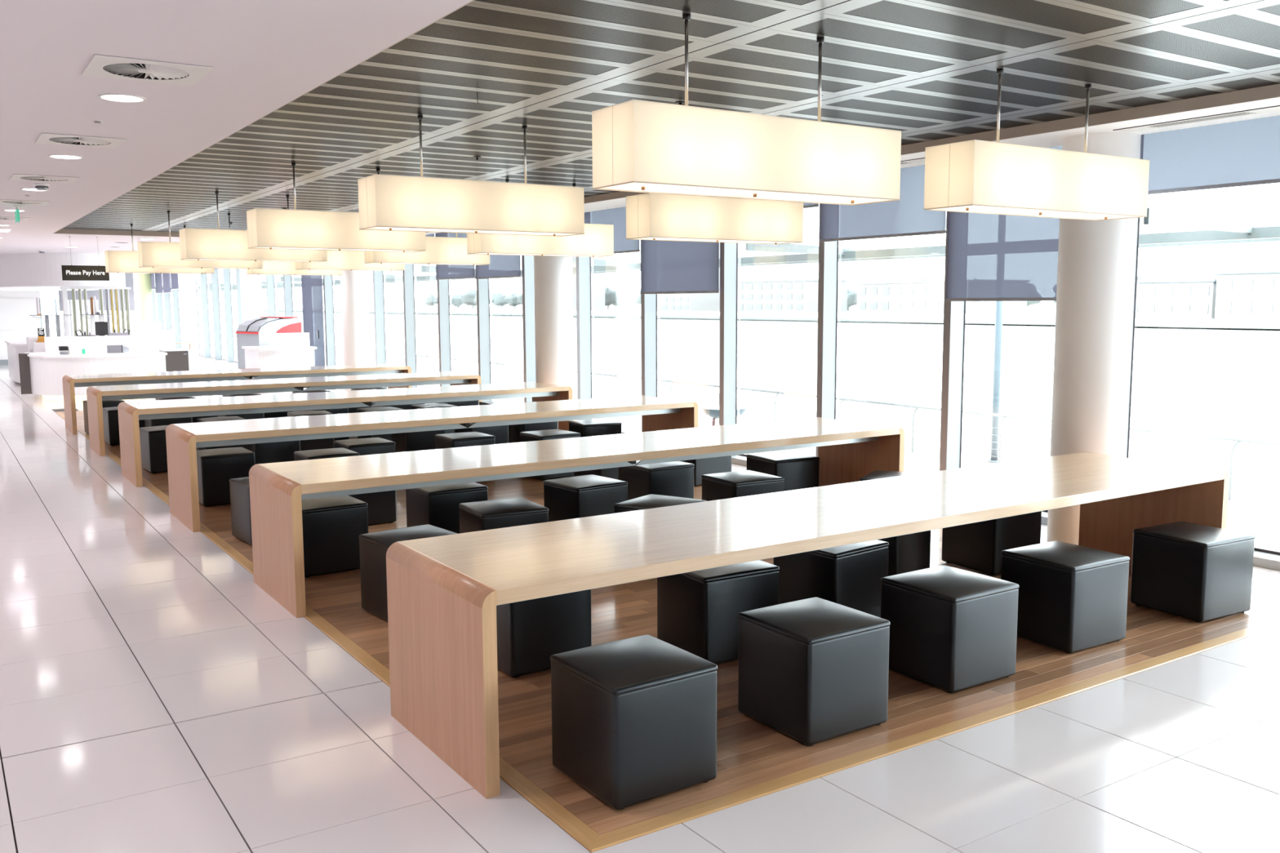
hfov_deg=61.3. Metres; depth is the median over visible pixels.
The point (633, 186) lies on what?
diffuser
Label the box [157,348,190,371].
base cabinet
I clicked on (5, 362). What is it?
baseboard
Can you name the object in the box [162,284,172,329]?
window
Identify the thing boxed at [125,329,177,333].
countertop
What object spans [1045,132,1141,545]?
column
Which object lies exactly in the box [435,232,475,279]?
roller blind
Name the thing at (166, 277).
roller blind
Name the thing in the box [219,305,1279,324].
apron
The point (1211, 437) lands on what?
railing
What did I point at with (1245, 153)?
roller blind
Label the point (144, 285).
column
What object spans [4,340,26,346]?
countertop
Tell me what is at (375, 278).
window
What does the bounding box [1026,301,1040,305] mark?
tree
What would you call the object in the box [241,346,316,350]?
countertop
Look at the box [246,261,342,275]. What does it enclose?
pendant lamp
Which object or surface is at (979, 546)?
stool
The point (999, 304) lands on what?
lamp post
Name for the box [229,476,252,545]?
stool
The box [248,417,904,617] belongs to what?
table
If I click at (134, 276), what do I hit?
wall
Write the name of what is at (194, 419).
stool
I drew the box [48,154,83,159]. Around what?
recessed light
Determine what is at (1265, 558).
window
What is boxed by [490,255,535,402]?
window
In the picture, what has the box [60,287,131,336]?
slatted screen
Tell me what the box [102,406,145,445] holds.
stool
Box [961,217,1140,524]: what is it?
window
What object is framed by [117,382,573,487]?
table
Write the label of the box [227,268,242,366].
window
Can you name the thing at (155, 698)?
floor
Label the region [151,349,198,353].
countertop
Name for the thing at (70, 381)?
table
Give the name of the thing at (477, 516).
stool
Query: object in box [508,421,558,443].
stool
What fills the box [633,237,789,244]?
diffuser
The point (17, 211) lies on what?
exit sign
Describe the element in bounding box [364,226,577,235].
diffuser
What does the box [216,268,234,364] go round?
window
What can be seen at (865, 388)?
window
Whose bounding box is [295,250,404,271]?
pendant lamp
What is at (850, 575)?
stool
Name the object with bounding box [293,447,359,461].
stool
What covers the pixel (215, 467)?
stool
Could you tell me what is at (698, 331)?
window
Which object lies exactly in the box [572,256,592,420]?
window
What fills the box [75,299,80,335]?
slat
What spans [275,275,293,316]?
window
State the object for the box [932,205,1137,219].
diffuser
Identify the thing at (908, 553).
stool
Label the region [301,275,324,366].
roller blind
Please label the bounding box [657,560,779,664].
stool
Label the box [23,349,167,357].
countertop
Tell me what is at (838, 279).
building
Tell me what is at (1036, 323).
quay
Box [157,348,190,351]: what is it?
countertop
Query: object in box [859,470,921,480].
stool
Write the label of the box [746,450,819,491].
stool
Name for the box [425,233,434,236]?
roller blind
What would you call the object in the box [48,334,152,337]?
countertop
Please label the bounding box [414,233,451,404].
window
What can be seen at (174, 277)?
roller blind
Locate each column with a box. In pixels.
[136,273,153,321]
[177,273,199,360]
[239,268,262,323]
[340,270,370,391]
[533,255,573,399]
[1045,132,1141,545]
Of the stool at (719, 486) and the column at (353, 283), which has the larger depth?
the column at (353, 283)
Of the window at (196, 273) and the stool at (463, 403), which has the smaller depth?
the stool at (463, 403)
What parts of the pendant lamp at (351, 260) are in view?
lamp shade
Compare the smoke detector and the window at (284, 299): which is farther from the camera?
the window at (284, 299)
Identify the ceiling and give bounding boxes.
[0,0,472,275]
[62,0,1279,231]
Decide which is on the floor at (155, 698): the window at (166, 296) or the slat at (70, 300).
the slat at (70, 300)
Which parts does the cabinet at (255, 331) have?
lid, lid rail, lid, panel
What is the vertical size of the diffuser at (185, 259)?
0.001 m
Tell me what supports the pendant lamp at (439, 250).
hanging from the ceiling at (925, 70)
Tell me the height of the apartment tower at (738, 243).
17.350 m
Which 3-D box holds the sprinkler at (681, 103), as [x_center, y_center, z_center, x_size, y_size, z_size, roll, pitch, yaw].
[0.239,-1.898,6.368,0.064,0.028,0.063,-5,8,-33]
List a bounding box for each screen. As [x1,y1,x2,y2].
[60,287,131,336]
[106,345,128,353]
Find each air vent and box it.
[900,157,924,164]
[1112,105,1279,132]
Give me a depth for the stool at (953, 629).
4.92 m
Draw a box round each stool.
[82,400,124,433]
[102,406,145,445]
[139,425,168,473]
[144,417,192,426]
[155,396,195,399]
[191,415,217,422]
[196,416,245,449]
[196,447,254,506]
[217,413,264,419]
[222,393,261,396]
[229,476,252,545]
[241,440,300,464]
[263,411,293,417]
[287,410,334,450]
[292,389,330,411]
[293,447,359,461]
[301,495,368,577]
[302,408,349,440]
[333,437,395,455]
[348,407,360,413]
[348,490,396,524]
[351,386,387,408]
[356,406,404,440]
[358,524,457,621]
[371,402,415,409]
[391,430,444,452]
[405,482,488,533]
[410,403,457,433]
[435,400,479,406]
[435,431,494,480]
[454,422,508,444]
[458,497,548,533]
[479,400,519,404]
[496,589,591,677]
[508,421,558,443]
[520,429,580,480]
[543,474,627,521]
[550,634,717,809]
[568,418,622,436]
[573,467,618,479]
[613,493,706,513]
[617,460,693,500]
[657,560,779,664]
[680,455,731,486]
[701,470,784,501]
[737,596,890,746]
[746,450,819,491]
[773,539,888,617]
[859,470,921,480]
[878,530,930,576]
[880,564,1019,693]
[942,511,1041,575]
[1000,541,1129,653]
[1130,521,1255,622]
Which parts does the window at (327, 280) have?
pane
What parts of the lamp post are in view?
plate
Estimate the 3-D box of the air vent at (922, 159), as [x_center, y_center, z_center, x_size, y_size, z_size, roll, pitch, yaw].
[2.190,-2.096,8.514,0.171,0.005,1.900,-5,8,-33]
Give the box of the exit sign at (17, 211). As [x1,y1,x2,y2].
[13,205,20,224]
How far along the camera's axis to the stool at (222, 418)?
12.15 m
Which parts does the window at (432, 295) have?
pane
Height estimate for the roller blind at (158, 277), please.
0.958 m
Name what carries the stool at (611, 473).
on the floor at (755, 760)
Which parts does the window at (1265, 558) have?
pane, sill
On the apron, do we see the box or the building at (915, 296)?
the building at (915, 296)
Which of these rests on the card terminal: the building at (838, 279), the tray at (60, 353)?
the tray at (60, 353)
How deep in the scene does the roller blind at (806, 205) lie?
10.39 m
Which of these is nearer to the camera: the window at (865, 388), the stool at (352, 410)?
the window at (865, 388)
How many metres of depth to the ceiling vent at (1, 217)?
13.80 m
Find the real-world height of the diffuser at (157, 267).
0.001 m
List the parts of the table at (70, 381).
leg, rail, cross rail, rail, leg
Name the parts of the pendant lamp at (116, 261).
lamp shade, rod, lamp shade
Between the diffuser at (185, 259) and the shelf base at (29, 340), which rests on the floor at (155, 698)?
the shelf base at (29, 340)
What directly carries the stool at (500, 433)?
on the floor at (755, 760)
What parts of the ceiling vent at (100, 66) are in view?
blade, blade, blade, blade, blade, blade, blade, blade, blade, blade, blade, blade, blade, blade, blade, blade, blade, blade, blade, blade, blade, blade, blade, blade, blade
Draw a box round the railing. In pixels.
[221,334,1279,500]
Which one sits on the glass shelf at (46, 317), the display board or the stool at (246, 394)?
the display board
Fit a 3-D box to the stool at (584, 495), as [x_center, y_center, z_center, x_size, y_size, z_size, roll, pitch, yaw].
[-0.399,0.610,7.934,0.460,0.464,0.460,-5,8,-38]
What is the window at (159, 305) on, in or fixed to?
in the wall
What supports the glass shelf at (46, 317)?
on the shelf base at (29, 340)
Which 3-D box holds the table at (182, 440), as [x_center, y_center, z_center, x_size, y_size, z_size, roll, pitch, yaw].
[-1.687,0.237,9.989,4.834,0.750,0.942,-5,8,-33]
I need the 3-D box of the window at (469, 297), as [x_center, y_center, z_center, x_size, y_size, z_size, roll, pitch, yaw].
[-2.850,-1.823,17.540,0.204,3.120,1.558,-5,8,-33]
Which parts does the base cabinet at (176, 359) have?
door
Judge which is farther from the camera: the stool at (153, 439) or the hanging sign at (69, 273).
the hanging sign at (69, 273)
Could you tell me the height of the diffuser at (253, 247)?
0.001 m
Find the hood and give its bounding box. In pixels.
[58,346,68,351]
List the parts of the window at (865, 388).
pane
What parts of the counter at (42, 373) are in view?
panel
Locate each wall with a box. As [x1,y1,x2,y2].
[0,253,125,290]
[0,290,42,359]
[53,275,136,315]
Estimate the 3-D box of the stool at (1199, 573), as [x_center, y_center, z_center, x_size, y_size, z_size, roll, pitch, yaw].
[3.123,0.805,6.115,0.460,0.464,0.460,-4,8,-29]
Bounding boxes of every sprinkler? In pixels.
[92,120,102,123]
[675,101,684,105]
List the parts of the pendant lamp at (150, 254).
lamp shade, rod, lamp shade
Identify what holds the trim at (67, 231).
attached to the ceiling at (925, 70)
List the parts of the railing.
rail, post, post, post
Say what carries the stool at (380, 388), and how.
on the floor at (755, 760)
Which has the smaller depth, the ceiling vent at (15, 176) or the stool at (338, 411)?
the ceiling vent at (15, 176)
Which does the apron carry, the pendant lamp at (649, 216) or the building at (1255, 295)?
the building at (1255, 295)
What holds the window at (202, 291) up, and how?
in the wall
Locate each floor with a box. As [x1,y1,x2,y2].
[0,359,1279,852]
[55,410,1279,852]
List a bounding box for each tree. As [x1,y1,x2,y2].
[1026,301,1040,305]
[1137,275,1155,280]
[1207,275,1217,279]
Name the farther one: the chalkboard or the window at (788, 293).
the chalkboard
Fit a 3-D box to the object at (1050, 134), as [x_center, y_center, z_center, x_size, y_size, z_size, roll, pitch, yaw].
[-6.260,-3.702,21.168,0.618,0.352,56.000,-5,8,-33]
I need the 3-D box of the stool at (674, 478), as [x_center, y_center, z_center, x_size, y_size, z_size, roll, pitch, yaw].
[0.130,0.508,8.797,0.459,0.464,0.459,-5,8,-35]
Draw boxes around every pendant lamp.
[104,224,214,274]
[137,211,262,269]
[178,191,327,262]
[246,163,426,252]
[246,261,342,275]
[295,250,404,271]
[357,115,584,236]
[364,232,489,265]
[466,179,613,257]
[591,13,901,205]
[626,192,803,244]
[923,68,1149,220]
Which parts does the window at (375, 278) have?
pane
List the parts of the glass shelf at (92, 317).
post, post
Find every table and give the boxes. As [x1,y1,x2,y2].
[62,363,411,434]
[86,371,481,456]
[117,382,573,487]
[165,395,698,532]
[175,342,204,365]
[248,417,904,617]
[386,452,1229,799]
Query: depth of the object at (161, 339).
27.17 m
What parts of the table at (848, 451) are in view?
leg, rail, cross rail, rail, leg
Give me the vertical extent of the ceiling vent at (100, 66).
0.046 m
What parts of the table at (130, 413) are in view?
leg, rail, cross rail, rail, leg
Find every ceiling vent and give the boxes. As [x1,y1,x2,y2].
[0,199,49,204]
[0,216,30,220]
[9,173,79,182]
[35,133,126,148]
[81,54,213,86]
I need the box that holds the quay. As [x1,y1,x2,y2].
[198,309,1279,330]
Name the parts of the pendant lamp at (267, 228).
lamp shade, rod, lamp shade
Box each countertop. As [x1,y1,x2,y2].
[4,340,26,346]
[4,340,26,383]
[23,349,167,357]
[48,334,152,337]
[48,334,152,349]
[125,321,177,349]
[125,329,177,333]
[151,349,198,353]
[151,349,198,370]
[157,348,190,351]
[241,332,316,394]
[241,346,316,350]
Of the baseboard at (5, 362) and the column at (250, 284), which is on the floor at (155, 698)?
the column at (250, 284)
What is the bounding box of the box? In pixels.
[89,295,97,314]
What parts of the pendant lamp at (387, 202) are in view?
lamp shade, rod, lamp shade, lamp shade, rod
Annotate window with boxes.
[151,289,156,321]
[154,277,164,329]
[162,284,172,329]
[170,283,181,348]
[195,273,200,355]
[196,273,211,359]
[204,269,222,362]
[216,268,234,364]
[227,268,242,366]
[261,275,275,316]
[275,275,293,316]
[293,275,303,332]
[321,275,335,365]
[333,275,343,365]
[367,270,386,387]
[384,263,417,387]
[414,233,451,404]
[449,265,491,401]
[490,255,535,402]
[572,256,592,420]
[591,240,657,433]
[658,242,737,426]
[731,203,838,466]
[836,211,965,471]
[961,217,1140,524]
[1128,218,1279,570]
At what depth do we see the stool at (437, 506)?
7.58 m
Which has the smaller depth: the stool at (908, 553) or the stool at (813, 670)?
the stool at (813, 670)
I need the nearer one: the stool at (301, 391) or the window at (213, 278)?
the stool at (301, 391)
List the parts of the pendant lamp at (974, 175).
lamp shade, rod, lamp shade, lamp shade, rod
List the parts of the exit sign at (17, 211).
panel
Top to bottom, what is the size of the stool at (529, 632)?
0.464 m
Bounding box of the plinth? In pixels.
[32,342,44,352]
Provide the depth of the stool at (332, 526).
6.98 m
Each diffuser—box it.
[156,266,244,268]
[185,258,319,262]
[253,247,418,251]
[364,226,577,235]
[386,262,467,264]
[475,253,607,256]
[600,182,888,204]
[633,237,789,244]
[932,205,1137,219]
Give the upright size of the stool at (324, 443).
0.464 m
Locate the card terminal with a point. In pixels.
(71, 349)
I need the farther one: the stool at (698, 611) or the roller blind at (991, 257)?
the roller blind at (991, 257)
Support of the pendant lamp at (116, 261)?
hanging from the ceiling at (925, 70)
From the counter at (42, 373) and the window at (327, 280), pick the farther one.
the window at (327, 280)
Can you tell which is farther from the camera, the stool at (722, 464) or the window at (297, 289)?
the window at (297, 289)
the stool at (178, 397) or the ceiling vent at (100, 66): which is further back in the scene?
the stool at (178, 397)
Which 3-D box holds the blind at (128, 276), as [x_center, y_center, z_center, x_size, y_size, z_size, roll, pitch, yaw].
[-15.908,-4.037,31.611,2.000,1.298,0.022,-5,8,-33]
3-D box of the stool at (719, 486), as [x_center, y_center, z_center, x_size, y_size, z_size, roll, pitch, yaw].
[0.770,0.583,8.121,0.460,0.464,0.460,-4,8,-30]
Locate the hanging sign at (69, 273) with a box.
[61,235,109,280]
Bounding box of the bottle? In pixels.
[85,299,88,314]
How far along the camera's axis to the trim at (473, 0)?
5.42 m
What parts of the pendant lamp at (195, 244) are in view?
lamp shade, rod, lamp shade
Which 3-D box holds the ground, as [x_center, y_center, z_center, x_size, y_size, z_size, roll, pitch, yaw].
[-27.673,-13.786,146.832,87.100,0.400,570.000,-5,8,-33]
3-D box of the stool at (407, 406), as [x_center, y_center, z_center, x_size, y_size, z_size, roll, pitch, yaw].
[-3.235,-0.100,14.180,0.460,0.464,0.460,-5,8,-33]
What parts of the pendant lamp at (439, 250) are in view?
lamp shade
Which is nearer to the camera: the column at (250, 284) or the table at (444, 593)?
the table at (444, 593)
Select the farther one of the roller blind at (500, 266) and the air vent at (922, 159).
the roller blind at (500, 266)
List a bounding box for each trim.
[53,0,474,233]
[53,228,179,236]
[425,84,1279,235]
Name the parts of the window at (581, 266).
pane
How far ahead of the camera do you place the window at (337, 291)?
23.23 m
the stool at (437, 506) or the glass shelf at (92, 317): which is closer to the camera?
the stool at (437, 506)
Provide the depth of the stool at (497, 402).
14.10 m
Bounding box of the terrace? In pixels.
[44,328,1279,551]
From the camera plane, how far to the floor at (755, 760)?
4.84 m
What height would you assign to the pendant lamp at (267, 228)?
0.717 m
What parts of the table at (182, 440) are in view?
leg, rail, cross rail, rail, leg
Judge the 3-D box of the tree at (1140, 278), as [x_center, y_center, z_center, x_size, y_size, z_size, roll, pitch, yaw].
[85.193,-22.792,185.541,7.447,6.619,8.191,-5,8,-33]
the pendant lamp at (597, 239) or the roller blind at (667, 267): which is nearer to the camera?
the pendant lamp at (597, 239)
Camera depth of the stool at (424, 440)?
11.56 m
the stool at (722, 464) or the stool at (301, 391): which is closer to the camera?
the stool at (722, 464)
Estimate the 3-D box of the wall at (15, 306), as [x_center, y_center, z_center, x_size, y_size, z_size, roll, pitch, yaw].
[-21.960,-2.931,29.025,10.320,2.848,0.230,-5,8,-33]
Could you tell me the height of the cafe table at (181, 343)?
0.666 m
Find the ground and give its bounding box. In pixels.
[41,311,1279,494]
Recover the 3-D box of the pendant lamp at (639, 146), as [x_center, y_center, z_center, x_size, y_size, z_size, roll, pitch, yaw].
[0.499,-1.355,4.661,1.463,0.717,0.313,-5,8,-33]
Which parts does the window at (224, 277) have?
sill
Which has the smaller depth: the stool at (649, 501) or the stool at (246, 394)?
the stool at (649, 501)
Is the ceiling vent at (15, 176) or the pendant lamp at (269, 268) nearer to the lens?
the ceiling vent at (15, 176)
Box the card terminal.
[58,346,85,354]
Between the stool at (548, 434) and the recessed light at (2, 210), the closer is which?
the stool at (548, 434)
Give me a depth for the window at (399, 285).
20.16 m
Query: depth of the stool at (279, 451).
10.54 m
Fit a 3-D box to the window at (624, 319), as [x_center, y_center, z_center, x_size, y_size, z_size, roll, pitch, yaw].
[-0.286,-1.387,13.673,0.204,3.120,1.558,-5,8,-33]
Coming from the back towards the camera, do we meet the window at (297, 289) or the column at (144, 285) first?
the column at (144, 285)
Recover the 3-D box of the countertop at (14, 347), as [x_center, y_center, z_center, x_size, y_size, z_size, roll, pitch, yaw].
[-13.676,-1.459,24.458,1.010,0.900,3.280,-5,8,-33]
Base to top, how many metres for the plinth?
0.985 m
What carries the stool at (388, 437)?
on the floor at (755, 760)
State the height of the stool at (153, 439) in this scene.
0.464 m
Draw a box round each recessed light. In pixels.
[2,209,26,211]
[20,187,48,191]
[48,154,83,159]
[97,93,146,102]
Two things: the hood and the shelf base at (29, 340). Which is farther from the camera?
the shelf base at (29, 340)
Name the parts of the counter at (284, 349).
panel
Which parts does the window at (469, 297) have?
pane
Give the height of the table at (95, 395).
0.750 m
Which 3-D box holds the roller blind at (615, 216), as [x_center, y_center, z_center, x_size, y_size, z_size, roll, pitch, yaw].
[-0.428,-2.524,13.500,0.044,0.733,1.534,-5,8,-33]
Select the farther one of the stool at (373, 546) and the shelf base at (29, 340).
the shelf base at (29, 340)
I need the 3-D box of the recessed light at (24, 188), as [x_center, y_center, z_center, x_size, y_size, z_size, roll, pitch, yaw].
[-5.815,-2.276,10.369,0.236,0.006,0.236,-5,8,-33]
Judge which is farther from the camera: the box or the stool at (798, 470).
the box
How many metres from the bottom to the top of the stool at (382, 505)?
0.464 m
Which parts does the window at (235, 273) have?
sill, pane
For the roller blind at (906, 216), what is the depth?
9.54 m
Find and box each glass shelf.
[28,314,71,337]
[77,314,111,335]
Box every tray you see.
[59,351,67,354]
[75,329,95,336]
[108,328,129,335]
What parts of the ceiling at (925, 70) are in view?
panel, panel, panel, panel, panel, panel, panel, panel, panel, panel, panel, panel, panel, panel, panel, panel, panel, panel, panel, panel, panel, panel, panel, panel, panel, panel, panel, panel, panel, panel, panel, panel, panel, panel, panel, panel, panel, panel, panel, panel, panel, panel, panel, panel, panel, panel, panel, panel, panel, panel, panel, panel, panel, panel, panel, panel, panel, panel, panel, panel, panel, panel, panel, panel, panel, panel, panel, panel, panel, panel, panel, panel, panel, panel, panel, panel, panel, panel, panel, panel, panel, panel, panel, panel, panel, panel, panel, panel, panel, panel, panel, panel, panel, panel, panel, panel, panel, panel, panel, panel, panel, panel, panel, panel, panel, panel, panel, panel, panel, panel, panel, panel, panel, panel, panel, panel, panel, panel, panel, panel, panel, panel, panel, panel, panel, panel, panel, panel, panel, panel, panel, panel, panel, panel, panel, panel, panel, panel, panel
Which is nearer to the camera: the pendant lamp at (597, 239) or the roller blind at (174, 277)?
the pendant lamp at (597, 239)
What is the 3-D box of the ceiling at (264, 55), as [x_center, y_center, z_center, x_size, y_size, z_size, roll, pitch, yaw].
[-11.989,-3.243,17.421,14.340,0.350,56.000,-5,8,-33]
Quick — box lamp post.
[986,301,1003,462]
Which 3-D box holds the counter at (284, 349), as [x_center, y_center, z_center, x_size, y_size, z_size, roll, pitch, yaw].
[-7.195,-1.293,21.627,1.160,1.165,1.380,-5,8,-33]
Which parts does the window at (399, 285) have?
pane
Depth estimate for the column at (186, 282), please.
33.15 m
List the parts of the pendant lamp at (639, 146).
lamp shade, rod, lamp shade, lamp shade, rod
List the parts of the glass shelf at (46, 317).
post, post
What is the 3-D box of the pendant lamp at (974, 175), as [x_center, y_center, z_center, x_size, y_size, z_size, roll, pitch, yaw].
[2.141,-1.486,5.734,1.463,0.717,0.313,-5,8,-33]
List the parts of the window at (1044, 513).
pane, sill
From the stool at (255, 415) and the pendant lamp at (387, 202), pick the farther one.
the stool at (255, 415)
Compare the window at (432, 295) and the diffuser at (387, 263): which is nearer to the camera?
the diffuser at (387, 263)
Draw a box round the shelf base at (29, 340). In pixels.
[26,337,37,352]
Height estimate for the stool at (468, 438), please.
0.464 m
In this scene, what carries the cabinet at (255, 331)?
on the floor at (155, 698)
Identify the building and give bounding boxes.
[737,279,839,311]
[891,280,1026,314]
[1135,279,1217,319]
[1213,270,1279,319]
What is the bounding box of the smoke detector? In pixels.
[33,182,49,190]
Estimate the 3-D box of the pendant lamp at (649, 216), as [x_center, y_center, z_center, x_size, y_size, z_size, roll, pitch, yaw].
[0.592,-1.768,8.225,1.463,0.717,0.313,-5,8,-33]
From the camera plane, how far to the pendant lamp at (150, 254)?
13.65 m
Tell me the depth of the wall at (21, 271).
23.44 m
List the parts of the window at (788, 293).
sill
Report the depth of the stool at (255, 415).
12.97 m
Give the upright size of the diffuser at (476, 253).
0.001 m
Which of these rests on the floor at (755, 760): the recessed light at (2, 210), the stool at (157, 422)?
the stool at (157, 422)
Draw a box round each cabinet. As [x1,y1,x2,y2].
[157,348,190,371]
[235,316,302,368]
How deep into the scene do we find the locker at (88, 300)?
27.55 m
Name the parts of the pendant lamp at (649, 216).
lamp shade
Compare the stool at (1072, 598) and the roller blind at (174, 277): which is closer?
the stool at (1072, 598)
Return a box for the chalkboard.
[35,328,45,342]
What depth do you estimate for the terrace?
13.42 m
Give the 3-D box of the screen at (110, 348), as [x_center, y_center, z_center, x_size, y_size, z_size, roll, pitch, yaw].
[-9.856,-1.466,20.383,0.380,0.145,0.145,-5,8,-33]
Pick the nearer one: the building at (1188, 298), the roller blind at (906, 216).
the roller blind at (906, 216)
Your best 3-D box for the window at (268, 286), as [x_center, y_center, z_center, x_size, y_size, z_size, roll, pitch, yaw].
[-9.687,-2.986,27.853,0.204,3.120,1.558,-5,8,-33]
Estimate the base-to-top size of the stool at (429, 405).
0.464 m
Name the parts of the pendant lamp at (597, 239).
lamp shade, lamp shade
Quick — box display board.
[35,297,41,315]
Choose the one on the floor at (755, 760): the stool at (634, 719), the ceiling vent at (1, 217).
the stool at (634, 719)
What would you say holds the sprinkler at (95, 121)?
attached to the ceiling at (264, 55)
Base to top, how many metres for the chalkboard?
0.285 m
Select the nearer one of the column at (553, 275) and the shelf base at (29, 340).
the column at (553, 275)
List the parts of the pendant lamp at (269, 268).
lamp shade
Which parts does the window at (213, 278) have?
sill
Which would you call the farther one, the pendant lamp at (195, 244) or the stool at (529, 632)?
the pendant lamp at (195, 244)
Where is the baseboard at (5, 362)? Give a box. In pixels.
[0,359,8,365]
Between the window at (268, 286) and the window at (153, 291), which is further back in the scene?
the window at (153, 291)
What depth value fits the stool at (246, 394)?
15.44 m
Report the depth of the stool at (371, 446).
10.09 m
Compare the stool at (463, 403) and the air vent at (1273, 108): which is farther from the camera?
the stool at (463, 403)
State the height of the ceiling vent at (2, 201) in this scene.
0.046 m
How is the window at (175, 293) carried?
in the wall
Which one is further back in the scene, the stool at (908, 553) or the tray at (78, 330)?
the tray at (78, 330)
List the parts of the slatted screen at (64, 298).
post, head rail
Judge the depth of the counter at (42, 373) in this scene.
19.74 m
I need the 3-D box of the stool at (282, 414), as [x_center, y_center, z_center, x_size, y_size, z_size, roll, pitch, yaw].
[-4.980,-0.146,14.645,0.460,0.464,0.460,-5,8,-33]
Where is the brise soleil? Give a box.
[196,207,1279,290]
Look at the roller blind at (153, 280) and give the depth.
40.27 m
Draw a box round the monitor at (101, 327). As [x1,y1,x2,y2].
[94,321,108,336]
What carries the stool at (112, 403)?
on the floor at (755, 760)
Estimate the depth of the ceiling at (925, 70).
5.70 m
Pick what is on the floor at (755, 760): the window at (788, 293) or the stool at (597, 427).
the stool at (597, 427)
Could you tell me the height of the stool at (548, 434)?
0.464 m
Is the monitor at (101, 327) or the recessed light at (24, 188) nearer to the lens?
the recessed light at (24, 188)
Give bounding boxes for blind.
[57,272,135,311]
[151,273,155,289]
[154,273,163,293]
[162,273,171,293]
[170,273,178,289]
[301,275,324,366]
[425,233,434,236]
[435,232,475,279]
[475,254,520,279]
[584,206,639,253]
[640,240,719,293]
[803,202,818,208]
[819,164,946,242]
[945,146,1062,301]
[1140,115,1279,194]
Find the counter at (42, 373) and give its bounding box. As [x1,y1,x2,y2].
[17,335,167,401]
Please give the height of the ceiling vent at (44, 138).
0.046 m

